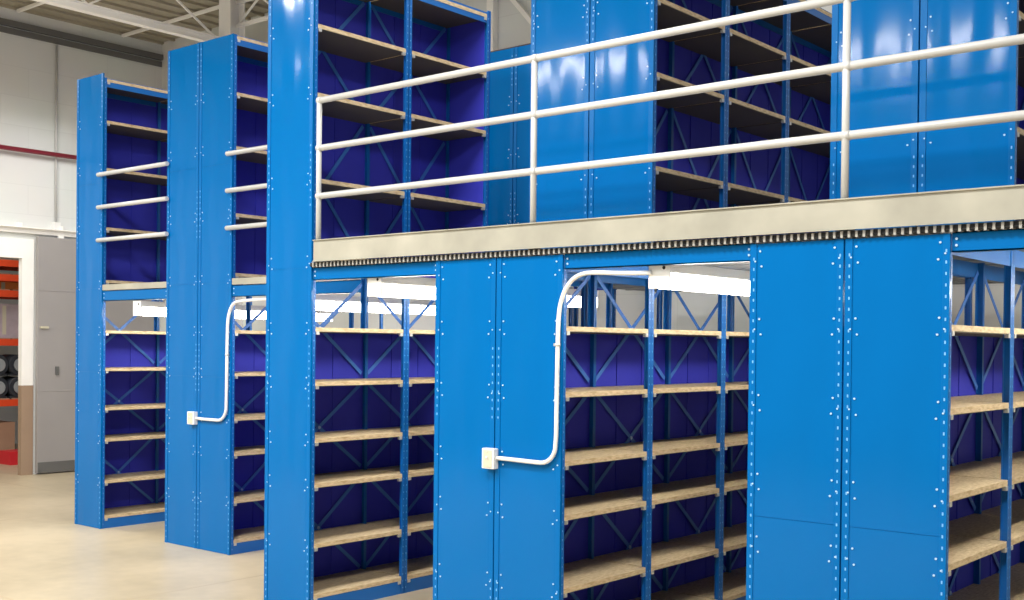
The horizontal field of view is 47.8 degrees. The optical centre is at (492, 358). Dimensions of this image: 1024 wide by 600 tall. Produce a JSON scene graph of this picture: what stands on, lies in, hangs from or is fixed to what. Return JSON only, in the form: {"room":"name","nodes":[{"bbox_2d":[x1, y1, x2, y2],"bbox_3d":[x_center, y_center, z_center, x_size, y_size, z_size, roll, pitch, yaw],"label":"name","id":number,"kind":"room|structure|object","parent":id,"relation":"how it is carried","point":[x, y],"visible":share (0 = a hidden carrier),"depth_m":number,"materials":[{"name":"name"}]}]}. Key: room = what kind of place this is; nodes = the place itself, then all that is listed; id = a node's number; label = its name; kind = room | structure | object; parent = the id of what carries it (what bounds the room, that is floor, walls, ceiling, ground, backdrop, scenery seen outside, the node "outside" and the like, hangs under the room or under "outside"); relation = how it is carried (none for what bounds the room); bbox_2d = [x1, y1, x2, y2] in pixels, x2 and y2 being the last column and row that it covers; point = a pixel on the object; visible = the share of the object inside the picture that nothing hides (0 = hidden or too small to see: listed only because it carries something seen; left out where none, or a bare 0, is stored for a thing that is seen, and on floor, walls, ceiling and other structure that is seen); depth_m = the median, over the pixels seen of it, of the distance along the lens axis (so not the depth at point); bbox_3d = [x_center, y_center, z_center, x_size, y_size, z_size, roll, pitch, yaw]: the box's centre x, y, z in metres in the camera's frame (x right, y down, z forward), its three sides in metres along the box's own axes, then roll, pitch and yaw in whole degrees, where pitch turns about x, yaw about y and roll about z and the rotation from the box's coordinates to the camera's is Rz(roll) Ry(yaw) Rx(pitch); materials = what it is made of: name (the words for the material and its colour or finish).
{"room":"warehouse","nodes":[
{"label":"warehouse","id":0,"kind":"room"},
{"bbox_2d":[0,257,18,443],"bbox_3d":[-8.609,-0.433,17.460,4.763,4.000,11.400,1,1,40],"label":"wall","id":1,"kind":"structure","parent":0,"point":[7,413],"depth_m":20.78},
{"bbox_2d":[0,7,161,473],"bbox_3d":[-11.192,-1.580,10.529,0.250,6.400,19.100,1,1,40],"label":"wall","id":2,"kind":"structure","parent":0,"point":[27,65],"depth_m":16.10,"materials":[{"name":"white paint"}]},
{"bbox_2d":[0,237,33,258],"bbox_3d":[-7.244,-1.517,15.029,0.094,0.270,2.670,1,1,40],"label":"trim","id":3,"kind":"structure","parent":2,"relation":"attached to","point":[9,247],"depth_m":15.82,"materials":[{"name":"beige metal"}]},
{"bbox_2d":[18,258,33,475],"bbox_3d":[-6.451,0.110,16.000,0.092,2.990,0.170,1,1,40],"label":"trim","id":4,"kind":"structure","parent":2,"relation":"attached to","point":[26,266],"depth_m":15.96,"materials":[{"name":"beige paint"}]},
{"bbox_2d":[16,2,43,12],"bbox_3d":[1.398,-4.421,9.067,20.637,0.364,0.050,1,1,40],"label":"trim","id":5,"kind":"structure","parent":2,"relation":"attached to","point":[35,4],"depth_m":15.52,"materials":[{"name":"beige metal"}]},
{"bbox_2d":[0,222,75,237],"bbox_3d":[-6.785,-1.794,15.425,0.108,0.135,5.470,1,1,40],"label":"door track","id":6,"kind":"object","parent":2,"relation":"attached to","point":[17,228],"visible":0.42,"depth_m":15.99,"materials":[{"name":"beige metal"}]},
{"bbox_2d":[35,236,153,472],"bbox_3d":[-5.698,-0.072,16.717,0.085,3.314,1.860,1,1,40],"label":"sliding door","id":7,"kind":"structure","parent":6,"relation":"hanging from","point":[55,354],"depth_m":16.22,"materials":[{"name":"grey metal"}]},
{"bbox_2d":[0,144,76,159],"bbox_3d":[-11.074,-2.832,10.327,0.150,0.062,18.750,1,1,40],"label":"pipe","id":8,"kind":"object","parent":2,"relation":"attached to","point":[3,147],"visible":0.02,"depth_m":15.90,"materials":[{"name":"red metal"}]},
{"bbox_2d":[51,45,60,229],"bbox_3d":[-6.107,-3.104,16.216,0.080,2.580,0.100,1,1,40],"label":"conduit","id":9,"kind":"object","parent":2,"relation":"attached to","point":[54,225],"visible":1,"depth_m":16.21,"materials":[{"name":"metal"}]},
{"bbox_2d":[0,18,162,66],"bbox_3d":[-11.154,-4.488,10.344,0.160,0.180,18.880,1,1,40],"label":"beam","id":10,"kind":"structure","parent":2,"relation":"attached to","point":[6,22],"depth_m":16.45,"materials":[{"name":"grey metal"}]},
{"bbox_2d":[121,0,267,36],"bbox_3d":[2.435,-4.424,10.285,20.637,0.364,0.050,1,1,40],"label":"roof truss","id":11,"kind":"object","parent":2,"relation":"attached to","point":[240,24],"depth_m":15.49,"materials":[{"name":"beige metal"}]},
{"bbox_2d":[0,0,267,44],"bbox_3d":[-3.078,-4.655,3.683,21.487,0.135,19.200,1,1,40],"label":"ceiling","id":12,"kind":"structure","parent":0,"point":[159,10],"depth_m":15.94,"materials":[{"name":"paint"}]},
{"bbox_2d":[32,0,219,41],"bbox_3d":[-9.054,-4.403,8.637,0.110,0.650,17.000,1,1,40],"label":"beam","id":13,"kind":"structure","parent":12,"relation":"attached to","point":[82,6],"depth_m":14.13,"materials":[{"name":"beige metal"}]},
{"bbox_2d":[0,444,432,599],"bbox_3d":[-5.623,1.778,5.866,28.000,0.100,19.200,1,1,40],"label":"floor","id":14,"kind":"structure","parent":0,"point":[45,555],"depth_m":9.85,"materials":[{"name":"concrete"}]},
{"bbox_2d":[0,449,17,464],"bbox_3d":[-7.175,1.482,17.493,0.362,0.200,0.420,1,1,40],"label":"plastic crate","id":15,"kind":"object","parent":14,"relation":"on","point":[7,457],"visible":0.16,"depth_m":17.29,"materials":[{"name":"red plastic"}]},
{"bbox_2d":[0,420,14,449],"bbox_3d":[-7.794,1.271,17.887,0.602,0.600,0.550,1,1,40],"label":"carton","id":16,"kind":"object","parent":15,"relation":"on","point":[7,428],"visible":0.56,"depth_m":17.81,"materials":[{"name":"brown cardboard"}]},
{"bbox_2d":[0,259,18,405],"bbox_3d":[-7.437,-0.230,18.235,1.090,3.600,2.640,1,1,40],"label":"rack","id":17,"kind":"object","parent":14,"relation":"on","point":[5,264],"visible":0.14,"depth_m":17.60,"materials":[{"name":"metal"}]},
{"bbox_2d":[0,377,7,397],"bbox_3d":[-7.649,0.434,17.669,0.480,0.325,0.320,1,1,40],"label":"wheel casting","id":18,"kind":"object","parent":17,"relation":"on","point":[3,383],"visible":1,"depth_m":17.58,"materials":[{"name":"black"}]},
{"bbox_2d":[0,355,7,375],"bbox_3d":[-7.646,0.092,17.666,0.480,0.325,0.320,1,1,40],"label":"wheel casting","id":19,"kind":"object","parent":18,"relation":"on","point":[3,361],"visible":1,"depth_m":17.57,"materials":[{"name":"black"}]},
{"bbox_2d":[0,304,18,337],"bbox_3d":[-7.730,-0.587,17.919,0.702,0.520,0.600,1,1,40],"label":"load","id":20,"kind":"object","parent":17,"relation":"on","point":[9,313],"visible":0.84,"depth_m":17.75,"materials":[{"name":"beige plastic"}]},
{"bbox_2d":[1,376,17,397],"bbox_3d":[-7.429,0.433,17.928,0.480,0.325,0.320,1,1,40],"label":"wheel casting","id":21,"kind":"object","parent":17,"relation":"on","point":[12,381],"visible":0.46,"depth_m":17.73,"materials":[{"name":"grey metal"}]},
{"bbox_2d":[2,354,17,375],"bbox_3d":[-7.425,0.091,17.925,0.480,0.325,0.320,1,1,40],"label":"wheel casting","id":22,"kind":"object","parent":21,"relation":"on","point":[12,359],"visible":0.47,"depth_m":17.73,"materials":[{"name":"black rubber"}]},
{"bbox_2d":[0,282,18,289],"bbox_3d":[-7.705,-1.127,17.936,0.502,0.120,0.500,1,1,40],"label":"plastic bin","id":23,"kind":"object","parent":17,"relation":"on","point":[3,285],"visible":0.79,"depth_m":17.85,"materials":[{"name":"orange plastic"}]},
{"bbox_2d":[75,73,167,528],"bbox_3d":[-3.735,-0.572,11.918,0.483,4.500,0.933,1,1,40],"label":"bay","id":24,"kind":"object","parent":14,"relation":"on","point":[117,435],"visible":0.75,"depth_m":11.94,"materials":[{"name":"blue metal"}]},
{"bbox_2d":[157,100,251,504],"bbox_3d":[-3.130,-0.554,12.624,0.472,4.460,0.926,1,1,40],"label":"bay","id":25,"kind":"object","parent":14,"relation":"on","point":[164,104],"visible":0.02,"depth_m":12.47,"materials":[{"name":"blue metal"}]},
{"bbox_2d":[165,43,250,547],"bbox_3d":[-2.525,-0.568,10.897,0.483,4.540,0.945,1,1,40],"label":"bay","id":26,"kind":"object","parent":14,"relation":"on","point":[184,62],"visible":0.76,"depth_m":10.54,"materials":[{"name":"blue metal"}]},
{"bbox_2d":[96,161,168,241],"bbox_3d":[-3.438,-1.482,11.017,1.177,0.686,0.042,1,1,40],"label":"guardrail","id":27,"kind":"object","parent":26,"relation":"attached to","point":[166,163],"visible":1,"depth_m":10.96,"materials":[{"name":"metal"}]},
{"bbox_2d":[103,288,165,300],"bbox_3d":[-3.407,-0.614,11.073,1.101,0.101,0.049,1,1,40],"label":"header beam","id":28,"kind":"structure","parent":26,"relation":"attached to","point":[157,293],"depth_m":11.05,"materials":[{"name":"blue metal"}]},
{"bbox_2d":[102,282,165,289],"bbox_3d":[-2.870,-0.698,11.703,1.101,0.055,1.712,1,1,40],"label":"deck","id":29,"kind":"object","parent":28,"relation":"on","point":[149,285],"visible":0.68,"depth_m":11.06,"materials":[{"name":"metal"}]},
{"bbox_2d":[133,299,332,320],"bbox_3d":[-2.606,-0.548,11.984,0.132,0.263,2.441,1,1,40],"label":"strip light","id":30,"kind":"object","parent":29,"relation":"hanging from","point":[140,308],"visible":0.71,"depth_m":11.22,"materials":[{"name":"white metal"}]},
{"bbox_2d":[142,307,329,320],"bbox_3d":[-2.606,-0.458,11.985,0.124,0.080,2.412,1,1,40],"label":"diffuser","id":31,"kind":"object","parent":30,"relation":"attached to","point":[240,312],"depth_m":11.94,"materials":[{"name":"white plastic"}]},
{"bbox_2d":[187,411,197,424],"bbox_3d":[-2.700,0.531,10.393,0.100,0.115,0.060,1,1,40],"label":"switch box","id":32,"kind":"object","parent":26,"relation":"attached to","point":[191,415],"visible":1,"depth_m":10.37,"materials":[{"name":"white plastic"}]},
{"bbox_2d":[196,33,267,554],"bbox_3d":[-2.154,-0.561,10.573,0.483,4.540,0.933,1,1,40],"label":"bay","id":33,"kind":"object","parent":14,"relation":"on","point":[233,90],"visible":0.75,"depth_m":10.31,"materials":[{"name":"blue metal"}]},
{"bbox_2d":[195,298,265,421],"bbox_3d":[-2.226,0.011,10.031,1.087,1.089,0.082,1,1,35],"label":"conduit","id":34,"kind":"object","parent":33,"relation":"attached to","point":[253,299],"visible":0.95,"depth_m":10.06,"materials":[{"name":"white metal"}]},
{"bbox_2d":[225,145,266,229],"bbox_3d":[-1.641,-1.447,9.487,1.748,0.686,0.042,1,1,40],"label":"guardrail","id":35,"kind":"object","parent":33,"relation":"attached to","point":[263,147],"visible":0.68,"depth_m":9.85,"materials":[{"name":"metal"}]},
{"bbox_2d":[233,280,360,296],"bbox_3d":[-1.590,-0.579,9.528,1.722,0.101,0.049,1,1,40],"label":"header beam","id":36,"kind":"structure","parent":33,"relation":"attached to","point":[344,286],"depth_m":9.32,"materials":[{"name":"blue metal"}]},
{"bbox_2d":[232,277,360,284],"bbox_3d":[-1.052,-0.663,10.155,1.727,0.055,1.712,1,1,40],"label":"deck","id":37,"kind":"object","parent":36,"relation":"on","point":[251,280],"visible":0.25,"depth_m":9.89,"materials":[{"name":"metal"}]},
{"bbox_2d":[316,294,435,314],"bbox_3d":[-0.936,-0.533,10.629,0.132,0.228,2.441,1,1,40],"label":"strip light","id":38,"kind":"object","parent":37,"relation":"hanging from","point":[324,302],"visible":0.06,"depth_m":10.37,"materials":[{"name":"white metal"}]},
{"bbox_2d":[316,301,434,314],"bbox_3d":[-0.936,-0.461,10.630,0.124,0.080,2.412,1,1,40],"label":"diffuser","id":39,"kind":"object","parent":38,"relation":"attached to","point":[416,307],"depth_m":10.43,"materials":[{"name":"white plastic"}]},
{"bbox_2d":[219,0,244,329],"bbox_3d":[-3.436,-1.531,15.183,0.320,6.350,0.320,1,1,40],"label":"column","id":40,"kind":"structure","parent":14,"relation":"on","point":[231,13],"depth_m":15.13,"materials":[{"name":"beige metal"}]},
{"bbox_2d":[264,0,409,599],"bbox_3d":[-1.117,-0.526,8.391,0.483,4.540,0.933,1,1,40],"label":"bay","id":41,"kind":"object","parent":14,"relation":"on","point":[316,531],"visible":0.92,"depth_m":8.18,"materials":[{"name":"blue metal"}]},
{"bbox_2d":[322,293,382,328],"bbox_3d":[-1.549,-0.563,11.279,0.472,4.540,0.926,1,1,40],"label":"bay","id":42,"kind":"object","parent":14,"relation":"on","point":[351,314],"visible":0.02,"depth_m":11.59,"materials":[{"name":"blue metal"}]},
{"bbox_2d":[365,0,490,592],"bbox_3d":[-0.511,-0.523,9.096,0.472,4.530,0.926,1,1,40],"label":"bay","id":43,"kind":"object","parent":14,"relation":"on","point":[444,35],"visible":0.6,"depth_m":9.19,"materials":[{"name":"blue metal"}]},
{"bbox_2d":[433,258,586,599],"bbox_3d":[0.126,0.585,7.337,0.483,2.368,0.933,1,1,40],"label":"bay","id":44,"kind":"object","parent":14,"relation":"on","point":[466,290],"visible":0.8,"depth_m":6.99,"materials":[{"name":"blue metal"}]},
{"bbox_2d":[313,260,438,280],"bbox_3d":[-0.762,-0.572,7.531,1.167,0.089,0.049,1,1,40],"label":"header beam","id":45,"kind":"structure","parent":44,"relation":"attached to","point":[427,268],"depth_m":7.49,"materials":[{"name":"blue metal"}]},
{"bbox_2d":[310,220,1023,291],"bbox_3d":[2.479,-0.600,7.609,6.000,0.034,4.436,1,1,40],"label":"deck","id":46,"kind":"object","parent":44,"relation":"on","point":[935,229],"visible":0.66,"depth_m":6.10,"materials":[{"name":"metal"}]},
{"bbox_2d":[367,277,598,307],"bbox_3d":[0.022,-0.517,8.475,0.132,0.214,2.441,1,1,40],"label":"strip light","id":47,"kind":"object","parent":46,"relation":"hanging from","point":[395,287],"visible":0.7,"depth_m":7.71,"materials":[{"name":"white metal"}]},
{"bbox_2d":[376,284,580,307],"bbox_3d":[0.022,-0.452,8.476,0.124,0.080,2.412,1,1,40],"label":"diffuser","id":48,"kind":"object","parent":47,"relation":"attached to","point":[414,291],"depth_m":7.74,"materials":[{"name":"white plastic"}]},
{"bbox_2d":[529,0,590,248],"bbox_3d":[0.741,-1.698,8.007,0.483,2.110,0.933,1,1,40],"label":"bay","id":49,"kind":"object","parent":46,"relation":"on","point":[555,24],"visible":0.32,"depth_m":7.64,"materials":[{"name":"blue metal"}]},
{"bbox_2d":[588,0,727,245],"bbox_3d":[1.116,-1.691,7.688,0.483,2.110,0.933,1,1,40],"label":"bay","id":50,"kind":"object","parent":46,"relation":"on","point":[642,128],"visible":0.7,"depth_m":7.40,"materials":[{"name":"blue metal"}]},
{"bbox_2d":[312,184,1023,261],"bbox_3d":[1.053,-0.687,5.895,5.942,0.147,0.016,1,1,40],"label":"mezzanine floor edge","id":51,"kind":"object","parent":46,"relation":"attached to","point":[995,203],"visible":1,"depth_m":5.86,"materials":[{"name":"beige metal"}]},
{"bbox_2d":[315,0,1023,261],"bbox_3d":[1.070,-1.170,5.919,5.962,1.111,0.054,1,1,40],"label":"guardrail","id":52,"kind":"object","parent":46,"relation":"on","point":[847,65],"visible":1,"depth_m":6.01,"materials":[{"name":"metal"}]},
{"bbox_2d":[648,264,749,295],"bbox_3d":[1.680,-0.485,7.091,0.132,0.214,2.441,1,1,40],"label":"strip light","id":53,"kind":"object","parent":46,"relation":"hanging from","point":[694,278],"visible":0.5,"depth_m":6.39,"materials":[{"name":"white metal"}]},
{"bbox_2d":[661,273,749,295],"bbox_3d":[1.680,-0.420,7.092,0.124,0.080,2.412,1,1,40],"label":"diffuser","id":54,"kind":"object","parent":53,"relation":"attached to","point":[719,283],"depth_m":6.46,"materials":[{"name":"white plastic"}]},
{"bbox_2d":[671,0,788,240],"bbox_3d":[1.719,-1.693,8.388,0.468,2.110,0.914,1,1,40],"label":"bay","id":55,"kind":"object","parent":46,"relation":"on","point":[696,60],"visible":0.62,"depth_m":8.45,"materials":[{"name":"blue metal"}]},
{"bbox_2d":[735,0,831,236],"bbox_3d":[2.311,-1.695,9.084,0.468,2.110,0.914,1,1,40],"label":"bay","id":56,"kind":"object","parent":46,"relation":"on","point":[756,169],"visible":0.41,"depth_m":9.11,"materials":[{"name":"blue metal"}]},
{"bbox_2d":[789,24,831,233],"bbox_3d":[2.905,-1.697,9.786,0.472,2.110,0.926,1,1,40],"label":"bay","id":57,"kind":"object","parent":46,"relation":"on","point":[809,168],"visible":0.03,"depth_m":9.84,"materials":[{"name":"blue metal"}]},
{"bbox_2d":[829,0,920,231],"bbox_3d":[2.369,-1.666,6.622,0.483,2.110,0.933,1,1,40],"label":"bay","id":58,"kind":"object","parent":46,"relation":"on","point":[884,95],"visible":0.54,"depth_m":6.25,"materials":[{"name":"blue metal"}]},
{"bbox_2d":[918,0,1023,225],"bbox_3d":[2.744,-1.659,6.303,0.483,2.110,0.933,1,1,40],"label":"bay","id":59,"kind":"object","parent":46,"relation":"on","point":[982,82],"visible":0.59,"depth_m":5.96,"materials":[{"name":"blue metal"}]},
{"bbox_2d":[1016,0,1023,220],"bbox_3d":[3.349,-1.661,7.009,0.472,2.110,0.926,1,1,40],"label":"bay","id":60,"kind":"object","parent":46,"relation":"on","point":[1020,106],"visible":0.02,"depth_m":7.27,"materials":[{"name":"blue metal"}]},
{"bbox_2d":[489,47,572,325],"bbox_3d":[0.289,-0.519,10.803,0.483,4.500,0.945,1,1,40],"label":"bay","id":61,"kind":"object","parent":14,"relation":"on","point":[501,80],"visible":0.09,"depth_m":10.36,"materials":[{"name":"blue metal"}]},
{"bbox_2d":[513,44,616,327],"bbox_3d":[0.664,-0.512,10.484,0.483,4.500,0.945,1,1,40],"label":"bay","id":62,"kind":"object","parent":14,"relation":"on","point":[521,140],"visible":0.06,"depth_m":10.22,"materials":[{"name":"blue metal"}]},
{"bbox_2d":[494,254,651,599],"bbox_3d":[0.501,0.592,7.018,0.483,2.368,0.933,1,1,40],"label":"bay","id":63,"kind":"object","parent":14,"relation":"on","point":[543,514],"visible":0.96,"depth_m":6.75,"materials":[{"name":"blue metal"}]},
{"bbox_2d":[482,448,497,468],"bbox_3d":[-0.017,0.586,6.811,0.092,0.120,0.060,1,1,40],"label":"switch box","id":64,"kind":"object","parent":63,"relation":"attached to","point":[489,461],"visible":1,"depth_m":6.79,"materials":[{"name":"white plastic"}]},
{"bbox_2d":[495,270,651,464],"bbox_3d":[0.429,0.058,6.471,1.011,1.094,0.069,1,1,36],"label":"conduit","id":65,"kind":"object","parent":63,"relation":"attached to","point":[592,272],"visible":1,"depth_m":6.49,"materials":[{"name":"white metal"}]},
{"bbox_2d":[565,243,752,269],"bbox_3d":[0.867,-0.540,6.146,1.166,0.089,0.049,1,1,40],"label":"header beam","id":66,"kind":"structure","parent":63,"relation":"attached to","point":[731,253],"depth_m":6.11,"materials":[{"name":"blue metal"}]},
{"bbox_2d":[567,280,662,328],"bbox_3d":[0.728,0.584,8.038,0.468,2.366,0.914,1,1,40],"label":"bay","id":67,"kind":"object","parent":14,"relation":"on","point":[609,305],"visible":0.06,"depth_m":8.24,"materials":[{"name":"blue metal"}]},
{"bbox_2d":[592,275,723,599],"bbox_3d":[1.104,0.591,7.718,0.468,2.366,0.914,1,1,40],"label":"bay","id":68,"kind":"object","parent":14,"relation":"on","point":[619,358],"visible":0.85,"depth_m":7.82,"materials":[{"name":"blue metal"}]},
{"bbox_2d":[667,290,748,599],"bbox_3d":[1.696,0.589,8.414,0.468,2.366,0.914,1,1,40],"label":"bay","id":69,"kind":"object","parent":14,"relation":"on","point":[693,359],"visible":0.44,"depth_m":8.46,"materials":[{"name":"blue metal"}]},
{"bbox_2d":[730,295,748,574],"bbox_3d":[2.288,0.587,9.110,0.468,2.366,0.914,1,1,40],"label":"bay","id":70,"kind":"object","parent":14,"relation":"on","point":[740,344],"visible":0.02,"depth_m":9.04,"materials":[{"name":"blue metal"}]},
{"bbox_2d":[746,239,844,599],"bbox_3d":[1.755,0.616,5.951,0.483,2.368,0.933,1,1,40],"label":"bay","id":71,"kind":"object","parent":14,"relation":"on","point":[796,311],"visible":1,"depth_m":5.59,"materials":[{"name":"blue metal"}]},
{"bbox_2d":[841,233,1012,599],"bbox_3d":[2.129,0.624,5.633,0.483,2.368,0.933,1,1,40],"label":"bay","id":72,"kind":"object","parent":14,"relation":"on","point":[899,489],"visible":1,"depth_m":5.29,"materials":[{"name":"blue metal"}]},
{"bbox_2d":[952,228,1023,252],"bbox_3d":[2.705,-0.504,4.582,1.718,0.089,0.049,1,1,40],"label":"header beam","id":73,"kind":"structure","parent":72,"relation":"attached to","point":[1009,239],"depth_m":5.02,"materials":[{"name":"blue metal"}]},
{"bbox_2d":[952,274,972,325],"bbox_3d":[2.356,0.615,6.652,0.468,2.366,0.914,1,1,40],"label":"bay","id":74,"kind":"object","parent":14,"relation":"on","point":[968,280],"visible":0.02,"depth_m":6.85,"materials":[{"name":"blue metal"}]},
{"bbox_2d":[948,250,1023,599],"bbox_3d":[2.732,0.623,6.332,0.468,2.366,0.914,1,1,40],"label":"bay","id":75,"kind":"object","parent":14,"relation":"on","point":[966,519],"visible":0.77,"depth_m":6.58,"materials":[{"name":"blue metal"}]},
{"bbox_2d":[980,263,1023,589],"bbox_3d":[3.324,0.621,7.029,0.468,2.366,0.914,1,1,40],"label":"bay","id":76,"kind":"object","parent":14,"relation":"on","point":[992,346],"visible":0.4,"depth_m":7.09,"materials":[{"name":"blue metal"}]},
{"bbox_2d":[160,0,1021,331],"bbox_3d":[3.000,-1.443,10.864,21.437,6.400,0.200,1,1,40],"label":"wall","id":77,"kind":"structure","parent":0,"point":[514,30],"depth_m":12.16,"materials":[{"name":"white paint"}]},
{"bbox_2d":[487,0,530,50],"bbox_3d":[0.239,-3.670,13.018,1.037,1.950,0.085,1,1,40],"label":"steel beam","id":78,"kind":"structure","parent":77,"relation":"attached to","point":[492,5],"depth_m":13.18,"materials":[{"name":"beige metal"}]},
{"bbox_2d":[491,43,530,51],"bbox_3d":[0.575,-3.438,12.724,4.800,0.100,0.100,1,1,40],"label":"trim","id":79,"kind":"structure","parent":77,"relation":"attached to","point":[529,43],"depth_m":12.97,"materials":[{"name":"grey metal"}]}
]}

